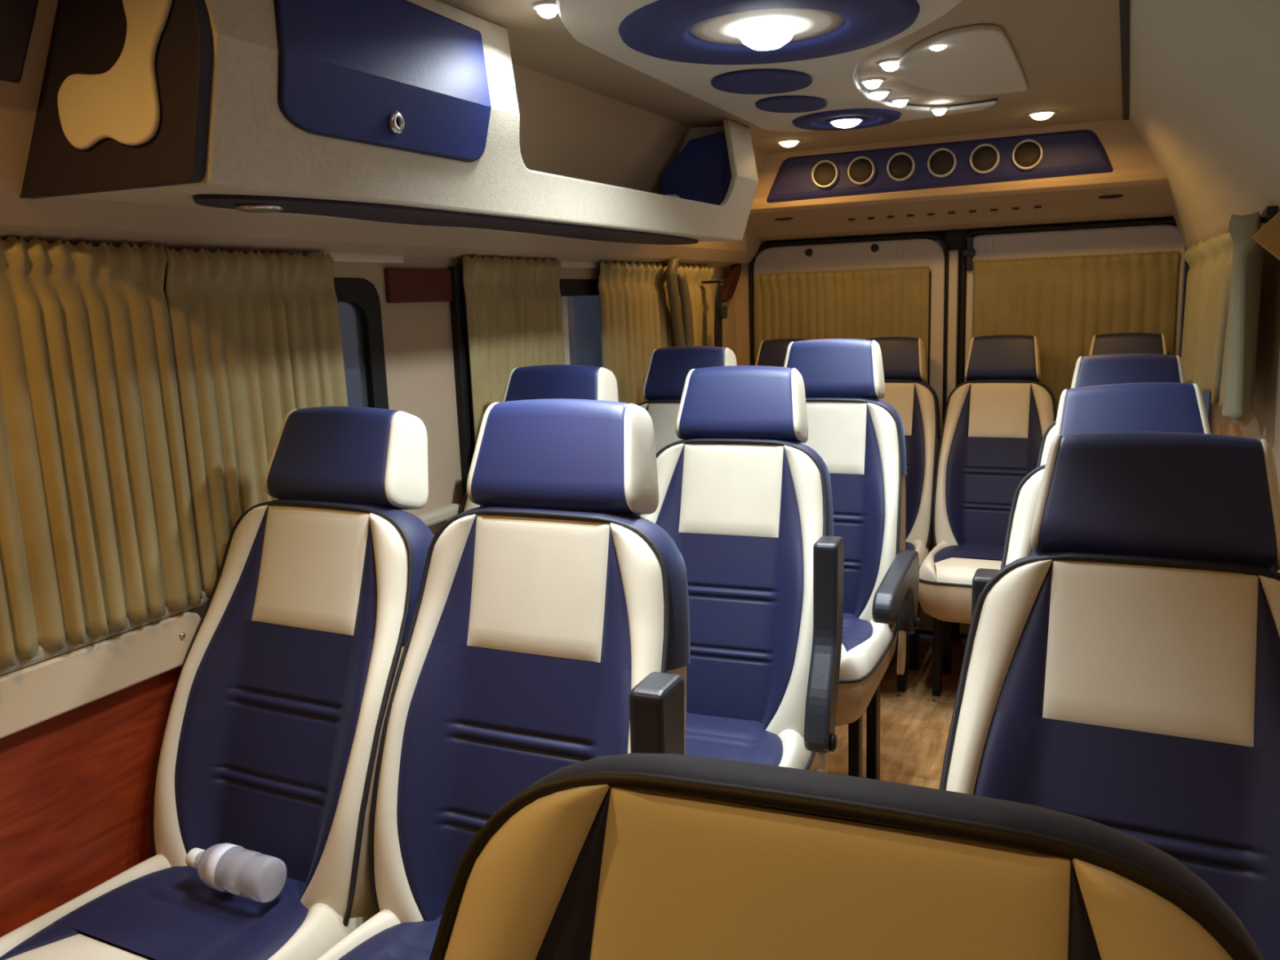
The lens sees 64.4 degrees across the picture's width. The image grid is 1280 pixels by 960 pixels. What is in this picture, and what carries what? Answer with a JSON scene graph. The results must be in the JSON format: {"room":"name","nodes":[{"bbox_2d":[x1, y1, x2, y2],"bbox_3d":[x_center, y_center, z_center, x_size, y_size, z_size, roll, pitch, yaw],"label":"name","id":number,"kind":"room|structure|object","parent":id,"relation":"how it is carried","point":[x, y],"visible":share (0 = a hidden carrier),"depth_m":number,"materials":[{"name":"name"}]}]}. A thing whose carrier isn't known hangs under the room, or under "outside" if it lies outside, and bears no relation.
{"room":"vehicle interior","nodes":[
{"label":"vehicle interior","id":0,"kind":"room"},
{"bbox_2d":[0,0,766,268],"bbox_3d":[-0.576,-0.611,1.763,0.325,0.426,5.050,3,11,25],"label":"wall","id":1,"kind":"structure","parent":0,"point":[568,130],"depth_m":2.10,"materials":[{"name":"beige plastic"}]},
{"bbox_2d":[0,0,39,83],"bbox_3d":[-0.769,-0.539,1.088,0.098,0.169,0.262,3,11,25],"label":"pad","id":2,"kind":"object","parent":1,"relation":"attached to","point":[17,17],"visible":1,"depth_m":1.19,"materials":[{"name":"black plastic"}]},
{"bbox_2d":[0,235,202,666],"bbox_3d":[-0.894,-0.021,1.288,0.035,0.585,0.777,3,11,25],"label":"window curtain","id":3,"kind":"object","parent":1,"relation":"hanging from","point":[97,531],"visible":1,"depth_m":1.48,"materials":[{"name":"beige fabric"}]},
{"bbox_2d":[306,252,404,262],"bbox_3d":[-0.563,-0.444,2.029,0.012,0.017,0.275,3,11,25],"label":"rail","id":4,"kind":"object","parent":1,"relation":"attached to","point":[344,257],"visible":0.74,"depth_m":2.04,"materials":[{"name":"beige"}]},
{"bbox_2d":[164,247,348,596],"bbox_3d":[-0.648,-0.118,1.808,0.028,0.568,0.388,3,11,25],"label":"window curtain","id":5,"kind":"object","parent":4,"relation":"hanging from","point":[256,338],"visible":0.65,"depth_m":1.74,"materials":[{"name":"beige fabric"}]},
{"bbox_2d":[19,0,758,244],"bbox_3d":[-0.226,-0.680,2.105,0.373,0.334,2.016,3,11,25],"label":"bin","id":6,"kind":"object","parent":1,"relation":"attached to","point":[403,112],"visible":1,"depth_m":1.36,"materials":[{"name":"beige plastic"}]},
{"bbox_2d":[235,203,283,212],"bbox_3d":[-0.540,-0.386,1.440,0.064,0.008,0.064,3,11,25],"label":"reading lamp","id":7,"kind":"object","parent":6,"relation":"on","point":[245,207],"depth_m":1.42,"materials":[{"name":"silver metal"}]},
{"bbox_2d":[666,194,680,198],"bbox_3d":[0.073,-0.702,2.642,0.113,0.077,0.141,-1,10,8],"label":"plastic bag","id":8,"kind":"object","parent":6,"relation":"on","point":[673,195],"visible":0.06,"depth_m":2.61,"materials":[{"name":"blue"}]},
{"bbox_2d":[550,260,597,268],"bbox_3d":[-0.197,-0.593,2.790,0.012,0.017,0.330,3,11,25],"label":"rail","id":9,"kind":"object","parent":1,"relation":"attached to","point":[563,264],"visible":0.56,"depth_m":2.83,"materials":[{"name":"beige"}]},
{"bbox_2d":[462,254,564,446],"bbox_3d":[-0.293,-0.266,2.549,0.026,0.576,0.445,3,11,25],"label":"window curtain","id":10,"kind":"object","parent":9,"relation":"hanging from","point":[513,305],"visible":0.53,"depth_m":2.47,"materials":[{"name":"beige fabric"}]},
{"bbox_2d":[666,257,694,346],"bbox_3d":[0.140,-0.547,3.348,0.029,0.362,0.207,3,11,25],"label":"curtain","id":11,"kind":"object","parent":1,"relation":"hanging from","point":[683,334],"visible":0.69,"depth_m":3.32,"materials":[{"name":"brown fabric"}]},
{"bbox_2d":[721,263,741,302],"bbox_3d":[0.340,-0.749,3.844,0.044,0.150,0.194,3,11,25],"label":"trim","id":12,"kind":"structure","parent":1,"relation":"attached to","point":[729,286],"depth_m":3.82,"materials":[{"name":"red"}]},
{"bbox_2d":[164,249,737,618],"bbox_3d":[-0.662,0.288,1.980,0.060,1.430,5.050,3,11,25],"label":"wall","id":13,"kind":"structure","parent":0,"point":[418,341],"depth_m":2.27,"materials":[{"name":"beige plastic"}]},
{"bbox_2d":[0,665,182,937],"bbox_3d":[-1.033,0.758,1.151,0.014,0.780,2.900,3,11,25],"label":"wall panel","id":14,"kind":"object","parent":13,"relation":"attached to","point":[76,784],"depth_m":1.52,"materials":[{"name":"red wood"}]},
{"bbox_2d":[0,611,200,738],"bbox_3d":[-1.151,0.420,0.829,0.039,0.083,1.945,3,11,25],"label":"board","id":15,"kind":"object","parent":13,"relation":"attached to","point":[38,692],"visible":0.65,"depth_m":1.50,"materials":[{"name":"beige plastic"}]},
{"bbox_2d":[0,503,462,675],"bbox_3d":[-1.041,0.318,1.069,0.035,0.027,2.900,3,11,25],"label":"trim","id":16,"kind":"structure","parent":13,"relation":"attached to","point":[431,517],"depth_m":1.57,"materials":[{"name":"beige plastic"}]},
{"bbox_2d":[163,276,388,502],"bbox_3d":[-0.844,-0.041,1.518,0.030,0.516,1.414,3,11,25],"label":"window","id":17,"kind":"structure","parent":13,"relation":"in","point":[358,300],"depth_m":2.07,"materials":[{"name":"clear glass"}]},
{"bbox_2d":[384,267,453,303],"bbox_3d":[-0.479,-0.424,2.213,0.012,0.072,0.223,3,11,25],"label":"trim","id":18,"kind":"structure","parent":13,"relation":"attached to","point":[402,285],"depth_m":2.20,"materials":[{"name":"red plastic"}]},
{"bbox_2d":[448,266,474,497],"bbox_3d":[-0.408,-0.088,2.388,0.020,0.810,0.033,3,11,25],"label":"trim","id":19,"kind":"structure","parent":13,"relation":"attached to","point":[459,335],"depth_m":2.35,"materials":[{"name":"black rubber"}]},
{"bbox_2d":[465,279,602,444],"bbox_3d":[-0.108,-0.339,3.050,0.030,0.516,1.424,3,11,25],"label":"window","id":20,"kind":"structure","parent":13,"relation":"in","point":[580,298],"depth_m":2.90,"materials":[{"name":"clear glass"}]},
{"bbox_2d":[701,280,727,346],"bbox_3d":[0.262,-0.416,3.598,0.082,0.574,0.085,3,11,25],"label":"belt","id":21,"kind":"object","parent":13,"relation":"hanging from","point":[720,311],"visible":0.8,"depth_m":3.55,"materials":[{"name":"black fabric"}]},
{"bbox_2d":[735,262,754,365],"bbox_3d":[0.419,-0.192,4.149,0.125,1.540,0.090,3,11,25],"label":"wall","id":22,"kind":"structure","parent":0,"point":[742,293],"depth_m":4.02,"materials":[{"name":"beige plastic"}]},
{"bbox_2d":[748,232,949,635],"bbox_3d":[0.802,-0.145,3.939,0.762,1.549,0.072,3,11,25],"label":"door","id":23,"kind":"structure","parent":22,"relation":"in","point":[917,251],"depth_m":3.74,"materials":[{"name":"grey paint"}]},
{"bbox_2d":[752,266,929,382],"bbox_3d":[0.751,-0.488,3.854,0.670,0.602,0.015,3,11,25],"label":"door curtain","id":24,"kind":"object","parent":23,"relation":"hanging from","point":[863,304],"visible":0.43,"depth_m":3.81,"materials":[{"name":"beige fabric"}]},
{"bbox_2d":[763,217,1177,249],"bbox_3d":[1.173,-0.904,3.670,1.585,0.065,0.050,3,11,25],"label":"trim","id":25,"kind":"structure","parent":22,"relation":"attached to","point":[942,233],"depth_m":3.63,"materials":[{"name":"black rubber"}]},
{"bbox_2d":[437,0,1123,153],"bbox_3d":[-0.035,-0.732,1.260,1.200,0.050,4.660,3,11,25],"label":"ceiling","id":26,"kind":"structure","parent":0,"point":[1068,52],"depth_m":2.23,"materials":[{"name":"beige plastic"}]},
{"bbox_2d":[531,0,558,18],"bbox_3d":[-0.150,-0.762,1.653,0.052,0.020,0.052,3,11,25],"label":"recessed light","id":27,"kind":"object","parent":26,"relation":"in","point":[545,9],"visible":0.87,"depth_m":1.64,"materials":[{"name":"beige"}]},
{"bbox_2d":[555,0,998,131],"bbox_3d":[0.309,-0.822,1.909,0.780,0.028,2.084,3,11,25],"label":"ceiling panel","id":28,"kind":"object","parent":26,"relation":"attached to","point":[799,86],"visible":0.96,"depth_m":1.94,"materials":[{"name":"beige plastic"}]},
{"bbox_2d":[688,8,845,50],"bbox_3d":[0.221,-0.772,1.771,0.272,0.040,0.272,3,11,25],"label":"dome light","id":29,"kind":"object","parent":28,"relation":"attached to","point":[762,29],"visible":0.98,"depth_m":1.74,"materials":[{"name":"beige"}]},
{"bbox_2d":[826,116,866,128],"bbox_3d":[0.558,-0.964,2.749,0.109,0.020,0.109,3,11,25],"label":"recessed light","id":30,"kind":"object","parent":28,"relation":"attached to","point":[842,122],"visible":1,"depth_m":2.72,"materials":[{"name":"white"}]},
{"bbox_2d":[929,106,949,115],"bbox_3d":[0.778,-0.957,2.639,0.049,0.020,0.049,3,11,25],"label":"recessed light","id":31,"kind":"object","parent":28,"relation":"attached to","point":[939,110],"visible":1,"depth_m":2.63,"materials":[{"name":"beige"}]},
{"bbox_2d":[775,138,801,147],"bbox_3d":[0.469,-1.060,3.202,0.082,0.020,0.082,3,11,25],"label":"recessed light","id":32,"kind":"object","parent":26,"relation":"in","point":[788,143],"visible":1,"depth_m":3.18,"materials":[{"name":"white"}]},
{"bbox_2d":[859,77,884,88],"bbox_3d":[0.533,-0.907,2.329,0.057,0.020,0.057,3,11,25],"label":"recessed light","id":33,"kind":"object","parent":26,"relation":"in","point":[870,82],"visible":1,"depth_m":2.31,"materials":[{"name":"beige"}]},
{"bbox_2d":[869,88,891,100],"bbox_3d":[0.581,-0.933,2.465,0.057,0.020,0.057,3,11,25],"label":"recessed light","id":34,"kind":"object","parent":26,"relation":"in","point":[878,94],"visible":1,"depth_m":2.45,"materials":[{"name":"beige"}]},
{"bbox_2d":[876,57,898,71],"bbox_3d":[0.531,-0.875,2.148,0.057,0.020,0.057,3,11,25],"label":"recessed light","id":35,"kind":"object","parent":26,"relation":"in","point":[887,64],"visible":0.81,"depth_m":2.13,"materials":[{"name":"beige"}]},
{"bbox_2d":[890,97,910,107],"bbox_3d":[0.661,-0.956,2.576,0.049,0.020,0.049,3,11,25],"label":"recessed light","id":36,"kind":"object","parent":26,"relation":"in","point":[900,102],"visible":1,"depth_m":2.56,"materials":[{"name":"beige"}]},
{"bbox_2d":[929,44,946,51],"bbox_3d":[0.581,-0.847,1.978,0.057,0.020,0.057,3,11,25],"label":"recessed light","id":37,"kind":"object","parent":26,"relation":"in","point":[938,47],"visible":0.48,"depth_m":1.97,"materials":[{"name":"beige"}]},
{"bbox_2d":[892,23,1027,95],"bbox_3d":[0.687,-0.894,2.204,0.252,0.013,0.681,3,11,25],"label":"ceiling panel","id":38,"kind":"object","parent":26,"relation":"attached to","point":[981,59],"visible":0.98,"depth_m":2.14,"materials":[{"name":"beige plastic"}]},
{"bbox_2d":[1026,110,1057,119],"bbox_3d":[1.128,-1.022,2.852,0.082,0.020,0.082,3,11,25],"label":"recessed light","id":39,"kind":"object","parent":26,"relation":"in","point":[1041,114],"visible":1,"depth_m":2.83,"materials":[{"name":"white"}]},
{"bbox_2d":[814,631,967,789],"bbox_3d":[0.191,1.051,1.741,1.950,0.050,5.090,3,11,25],"label":"floor","id":40,"kind":"structure","parent":0,"point":[914,728],"depth_m":3.13,"materials":[{"name":"brown wood"}]},
{"bbox_2d":[0,406,434,959],"bbox_3d":[-0.596,0.507,1.484,0.426,1.167,0.743,3,11,26],"label":"passenger seat","id":41,"kind":"object","parent":40,"relation":"on","point":[271,738],"visible":0.92,"depth_m":1.56,"materials":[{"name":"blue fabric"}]},
{"bbox_2d":[5,933,148,959],"bbox_3d":[-0.714,0.660,1.263,0.300,0.050,0.190,3,11,26],"label":"panel","id":42,"kind":"object","parent":41,"relation":"on","point":[38,946],"depth_m":1.35,"materials":[{"name":"beige leather"}]},
{"bbox_2d":[0,866,308,959],"bbox_3d":[-0.634,0.613,1.419,0.348,0.013,0.370,3,11,26],"label":"seat cushion","id":43,"kind":"object","parent":41,"relation":"on","point":[157,913],"depth_m":1.41,"materials":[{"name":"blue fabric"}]},
{"bbox_2d":[185,843,287,902],"bbox_3d":[-0.588,0.560,1.463,0.162,0.063,0.063,3,11,26],"label":"plastic bottle","id":44,"kind":"object","parent":41,"relation":"on","point":[234,869],"visible":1,"depth_m":1.43,"materials":[{"name":"white"}]},
{"bbox_2d":[316,398,690,959],"bbox_3d":[-0.186,0.517,1.293,0.476,1.185,0.692,3,11,24],"label":"passenger seat","id":45,"kind":"object","parent":40,"relation":"on","point":[548,632],"visible":0.7,"depth_m":1.41,"materials":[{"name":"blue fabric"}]},
{"bbox_2d":[337,915,441,959],"bbox_3d":[-0.233,0.627,1.261,0.348,0.013,0.370,3,11,24],"label":"seat cushion","id":46,"kind":"object","parent":45,"relation":"on","point":[381,937],"depth_m":1.35,"materials":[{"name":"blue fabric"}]},
{"bbox_2d":[460,364,636,515],"bbox_3d":[-0.284,0.373,2.128,0.426,1.184,0.695,3,11,25],"label":"passenger seat","id":47,"kind":"object","parent":40,"relation":"on","point":[543,381],"visible":0.02,"depth_m":2.25,"materials":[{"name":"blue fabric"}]},
{"bbox_2d":[636,346,737,453],"bbox_3d":[0.046,0.244,2.789,0.426,1.184,0.695,3,11,25],"label":"passenger seat","id":48,"kind":"object","parent":40,"relation":"on","point":[668,370],"visible":0.09,"depth_m":2.92,"materials":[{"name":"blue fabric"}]},
{"bbox_2d":[636,365,844,772],"bbox_3d":[0.150,0.390,1.968,0.479,1.176,0.722,2,11,22],"label":"passenger seat","id":49,"kind":"object","parent":40,"relation":"on","point":[746,505],"visible":0.56,"depth_m":2.05,"materials":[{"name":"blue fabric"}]},
{"bbox_2d":[684,712,782,765],"bbox_3d":[0.101,0.498,1.921,0.348,0.013,0.370,2,11,22],"label":"seat cushion","id":50,"kind":"object","parent":49,"relation":"on","point":[747,737],"depth_m":1.94,"materials":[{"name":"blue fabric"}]},
{"bbox_2d":[755,338,808,367],"bbox_3d":[0.460,0.098,3.682,0.385,1.184,0.695,3,11,25],"label":"passenger seat","id":51,"kind":"object","parent":40,"relation":"on","point":[771,353],"visible":0.02,"depth_m":3.83,"materials":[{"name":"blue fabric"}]},
{"bbox_2d":[429,752,1264,959],"bbox_3d":[-0.005,0.733,0.300,0.426,1.092,0.752,2,11,22],"label":"seat","id":52,"kind":"object","parent":40,"relation":"on","point":[633,855],"visible":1,"depth_m":0.47,"materials":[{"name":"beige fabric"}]},
{"bbox_2d":[783,338,919,780],"bbox_3d":[0.456,0.256,2.594,0.476,1.199,0.640,2,11,24],"label":"passenger seat","id":53,"kind":"object","parent":40,"relation":"on","point":[859,436],"visible":0.42,"depth_m":2.64,"materials":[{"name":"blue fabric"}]},
{"bbox_2d":[840,643,846,655],"bbox_3d":[0.347,0.414,2.428,0.300,0.050,0.190,2,11,24],"label":"cushion","id":54,"kind":"object","parent":53,"relation":"on","point":[843,652],"depth_m":2.38,"materials":[{"name":"white leather"}]},
{"bbox_2d":[841,613,872,652],"bbox_3d":[0.420,0.368,2.587,0.348,0.013,0.370,2,11,24],"label":"seat cushion","id":55,"kind":"object","parent":53,"relation":"on","point":[855,626],"depth_m":2.51,"materials":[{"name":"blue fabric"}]},
{"bbox_2d":[862,337,940,697],"bbox_3d":[0.808,0.114,3.518,0.385,1.184,0.695,3,11,25],"label":"passenger seat","id":56,"kind":"object","parent":40,"relation":"on","point":[916,402],"visible":0.27,"depth_m":3.56,"materials":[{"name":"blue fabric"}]},
{"bbox_2d":[905,541,915,550],"bbox_3d":[0.782,0.225,3.475,0.315,0.013,0.370,3,11,25],"label":"seat cushion","id":57,"kind":"object","parent":56,"relation":"on","point":[909,545],"depth_m":3.45,"materials":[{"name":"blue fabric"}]},
{"bbox_2d":[918,334,1057,701],"bbox_3d":[1.156,0.131,3.354,0.385,1.184,0.695,3,11,25],"label":"passenger seat","id":58,"kind":"object","parent":40,"relation":"on","point":[996,421],"visible":0.66,"depth_m":3.44,"materials":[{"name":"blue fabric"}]},
{"bbox_2d":[934,557,1001,584],"bbox_3d":[1.054,0.287,3.154,0.272,0.050,0.190,3,11,25],"label":"cushion","id":59,"kind":"object","parent":58,"relation":"on","point":[949,571],"depth_m":3.13,"materials":[{"name":"beige leather"}]},
{"bbox_2d":[933,542,1004,563],"bbox_3d":[1.131,0.241,3.311,0.315,0.013,0.370,3,11,25],"label":"seat cushion","id":60,"kind":"object","parent":58,"relation":"on","point":[977,550],"depth_m":3.33,"materials":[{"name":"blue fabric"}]},
{"bbox_2d":[971,382,1210,618],"bbox_3d":[0.792,0.432,1.721,0.465,1.132,0.821,2,11,24],"label":"passenger seat","id":61,"kind":"object","parent":40,"relation":"on","point":[1148,406],"visible":0.09,"depth_m":1.90,"materials":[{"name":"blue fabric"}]},
{"bbox_2d":[938,431,1279,959],"bbox_3d":[0.499,0.561,1.035,0.426,1.139,0.804,3,11,26],"label":"passenger seat","id":62,"kind":"object","parent":40,"relation":"on","point":[1122,673],"visible":0.73,"depth_m":1.17,"materials":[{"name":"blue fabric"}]},
{"bbox_2d":[1036,353,1211,467],"bbox_3d":[1.122,0.300,2.372,0.426,1.142,0.799,2,11,24],"label":"passenger seat","id":63,"kind":"object","parent":40,"relation":"on","point":[1114,368],"visible":0.06,"depth_m":2.56,"materials":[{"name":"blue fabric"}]},
{"bbox_2d":[1088,332,1167,355],"bbox_3d":[1.506,0.147,3.189,0.385,1.184,0.695,3,11,25],"label":"passenger seat","id":64,"kind":"object","parent":40,"relation":"on","point":[1128,342],"visible":0.03,"depth_m":3.32,"materials":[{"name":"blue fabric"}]},
{"bbox_2d":[748,118,1174,241],"bbox_3d":[1.032,-1.025,3.496,1.520,0.310,0.518,3,11,25],"label":"console","id":65,"kind":"structure","parent":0,"point":[1136,175],"depth_m":3.33,"materials":[{"name":"beige plastic"}]},
{"bbox_2d":[774,217,793,220],"bbox_3d":[0.514,-0.933,3.626,0.070,0.013,0.025,3,11,28],"label":"header slot","id":66,"kind":"object","parent":65,"relation":"attached to","point":[790,218],"visible":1,"depth_m":3.62,"materials":[{"name":"black plastic"}]},
{"bbox_2d":[766,129,1112,203],"bbox_3d":[0.926,-1.009,3.277,1.094,0.156,0.055,3,11,25],"label":"speaker panel","id":67,"kind":"object","parent":65,"relation":"attached to","point":[1078,152],"visible":1,"depth_m":3.24,"materials":[{"name":"blue plastic"}]},
{"bbox_2d":[848,205,1041,221],"bbox_3d":[1.022,-0.905,3.447,0.634,0.010,0.015,3,11,25],"label":"vents","id":68,"kind":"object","parent":65,"relation":"attached to","point":[1035,206],"depth_m":3.43,"materials":[{"name":"black plastic"}]},
{"bbox_2d":[942,249,959,626],"bbox_3d":[1.149,-0.107,3.761,0.033,1.455,0.024,3,11,25],"label":"trim","id":69,"kind":"structure","parent":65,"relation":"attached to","point":[953,255],"depth_m":3.67,"materials":[{"name":"grey paint"}]},
{"bbox_2d":[945,228,969,639],"bbox_3d":[1.169,-0.149,3.780,0.080,1.530,0.040,3,11,25],"label":"trim","id":70,"kind":"structure","parent":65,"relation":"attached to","point":[954,237],"depth_m":3.65,"materials":[{"name":"black rubber"}]},
{"bbox_2d":[1098,195,1123,199],"bbox_3d":[1.472,-0.886,3.175,0.070,0.013,0.025,2,11,22],"label":"header slot","id":71,"kind":"object","parent":65,"relation":"attached to","point":[1111,196],"visible":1,"depth_m":3.17,"materials":[{"name":"black plastic"}]},
{"bbox_2d":[1128,0,1279,248],"bbox_3d":[0.747,-0.536,1.085,0.440,0.432,4.950,3,11,25],"label":"wall","id":72,"kind":"structure","parent":0,"point":[1204,75],"depth_m":1.97,"materials":[{"name":"beige plastic"}]},
{"bbox_2d":[1119,0,1129,119],"bbox_3d":[0.482,-0.680,1.016,0.016,0.009,4.450,3,11,25],"label":"trim","id":73,"kind":"structure","parent":72,"relation":"attached to","point":[1124,5],"depth_m":2.10,"materials":[{"name":"black"}]},
{"bbox_2d":[1208,222,1279,572],"bbox_3d":[0.910,0.347,1.181,0.148,1.480,4.954,2,11,24],"label":"wall","id":74,"kind":"structure","parent":0,"point":[1263,422],"depth_m":2.37,"materials":[{"name":"beige plastic"}]},
{"bbox_2d":[954,218,1189,641],"bbox_3d":[1.504,-0.114,3.598,0.726,1.542,0.090,3,11,25],"label":"door","id":75,"kind":"structure","parent":74,"relation":"in","point":[1144,238],"depth_m":3.47,"materials":[{"name":"grey paint"}]},
{"bbox_2d":[972,250,1178,414],"bbox_3d":[1.483,-0.460,3.508,0.644,0.615,0.014,3,11,25],"label":"door curtain","id":76,"kind":"object","parent":75,"relation":"hanging from","point":[1064,302],"visible":0.43,"depth_m":3.49,"materials":[{"name":"beige fabric"}]},
{"bbox_2d":[1181,211,1264,422],"bbox_3d":[1.538,-0.447,2.724,0.083,0.458,1.204,2,11,23],"label":"window curtain","id":77,"kind":"object","parent":74,"relation":"hanging from","point":[1219,348],"visible":0.91,"depth_m":2.56,"materials":[{"name":"beige fabric"}]},
{"bbox_2d":[1251,211,1279,260],"bbox_3d":[1.282,-0.492,2.060,0.072,0.124,0.013,5,12,33],"label":"board","id":78,"kind":"object","parent":74,"relation":"attached to","point":[1268,237],"visible":1,"depth_m":2.06,"materials":[{"name":"brown wood"}]},
{"bbox_2d":[1261,205,1278,222],"bbox_3d":[1.376,-0.579,2.222,0.020,0.034,0.114,3,11,25],"label":"clip","id":79,"kind":"object","parent":74,"relation":"attached to","point":[1269,212],"visible":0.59,"depth_m":2.18,"materials":[{"name":"black plastic"}]},
{"bbox_3d":[0.245,-0.771,3.709,0.012,0.017,0.140,3,11,25],"label":"rail","id":80,"kind":"object","parent":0,"visible":0},
{"bbox_2d":[597,260,714,404],"bbox_3d":[0.086,-0.418,3.329,0.034,0.576,0.872,3,11,25],"label":"window curtain","id":81,"kind":"object","parent":80,"relation":"hanging from","point":[636,320],"visible":0.44,"depth_m":3.15,"materials":[{"name":"beige fabric"}]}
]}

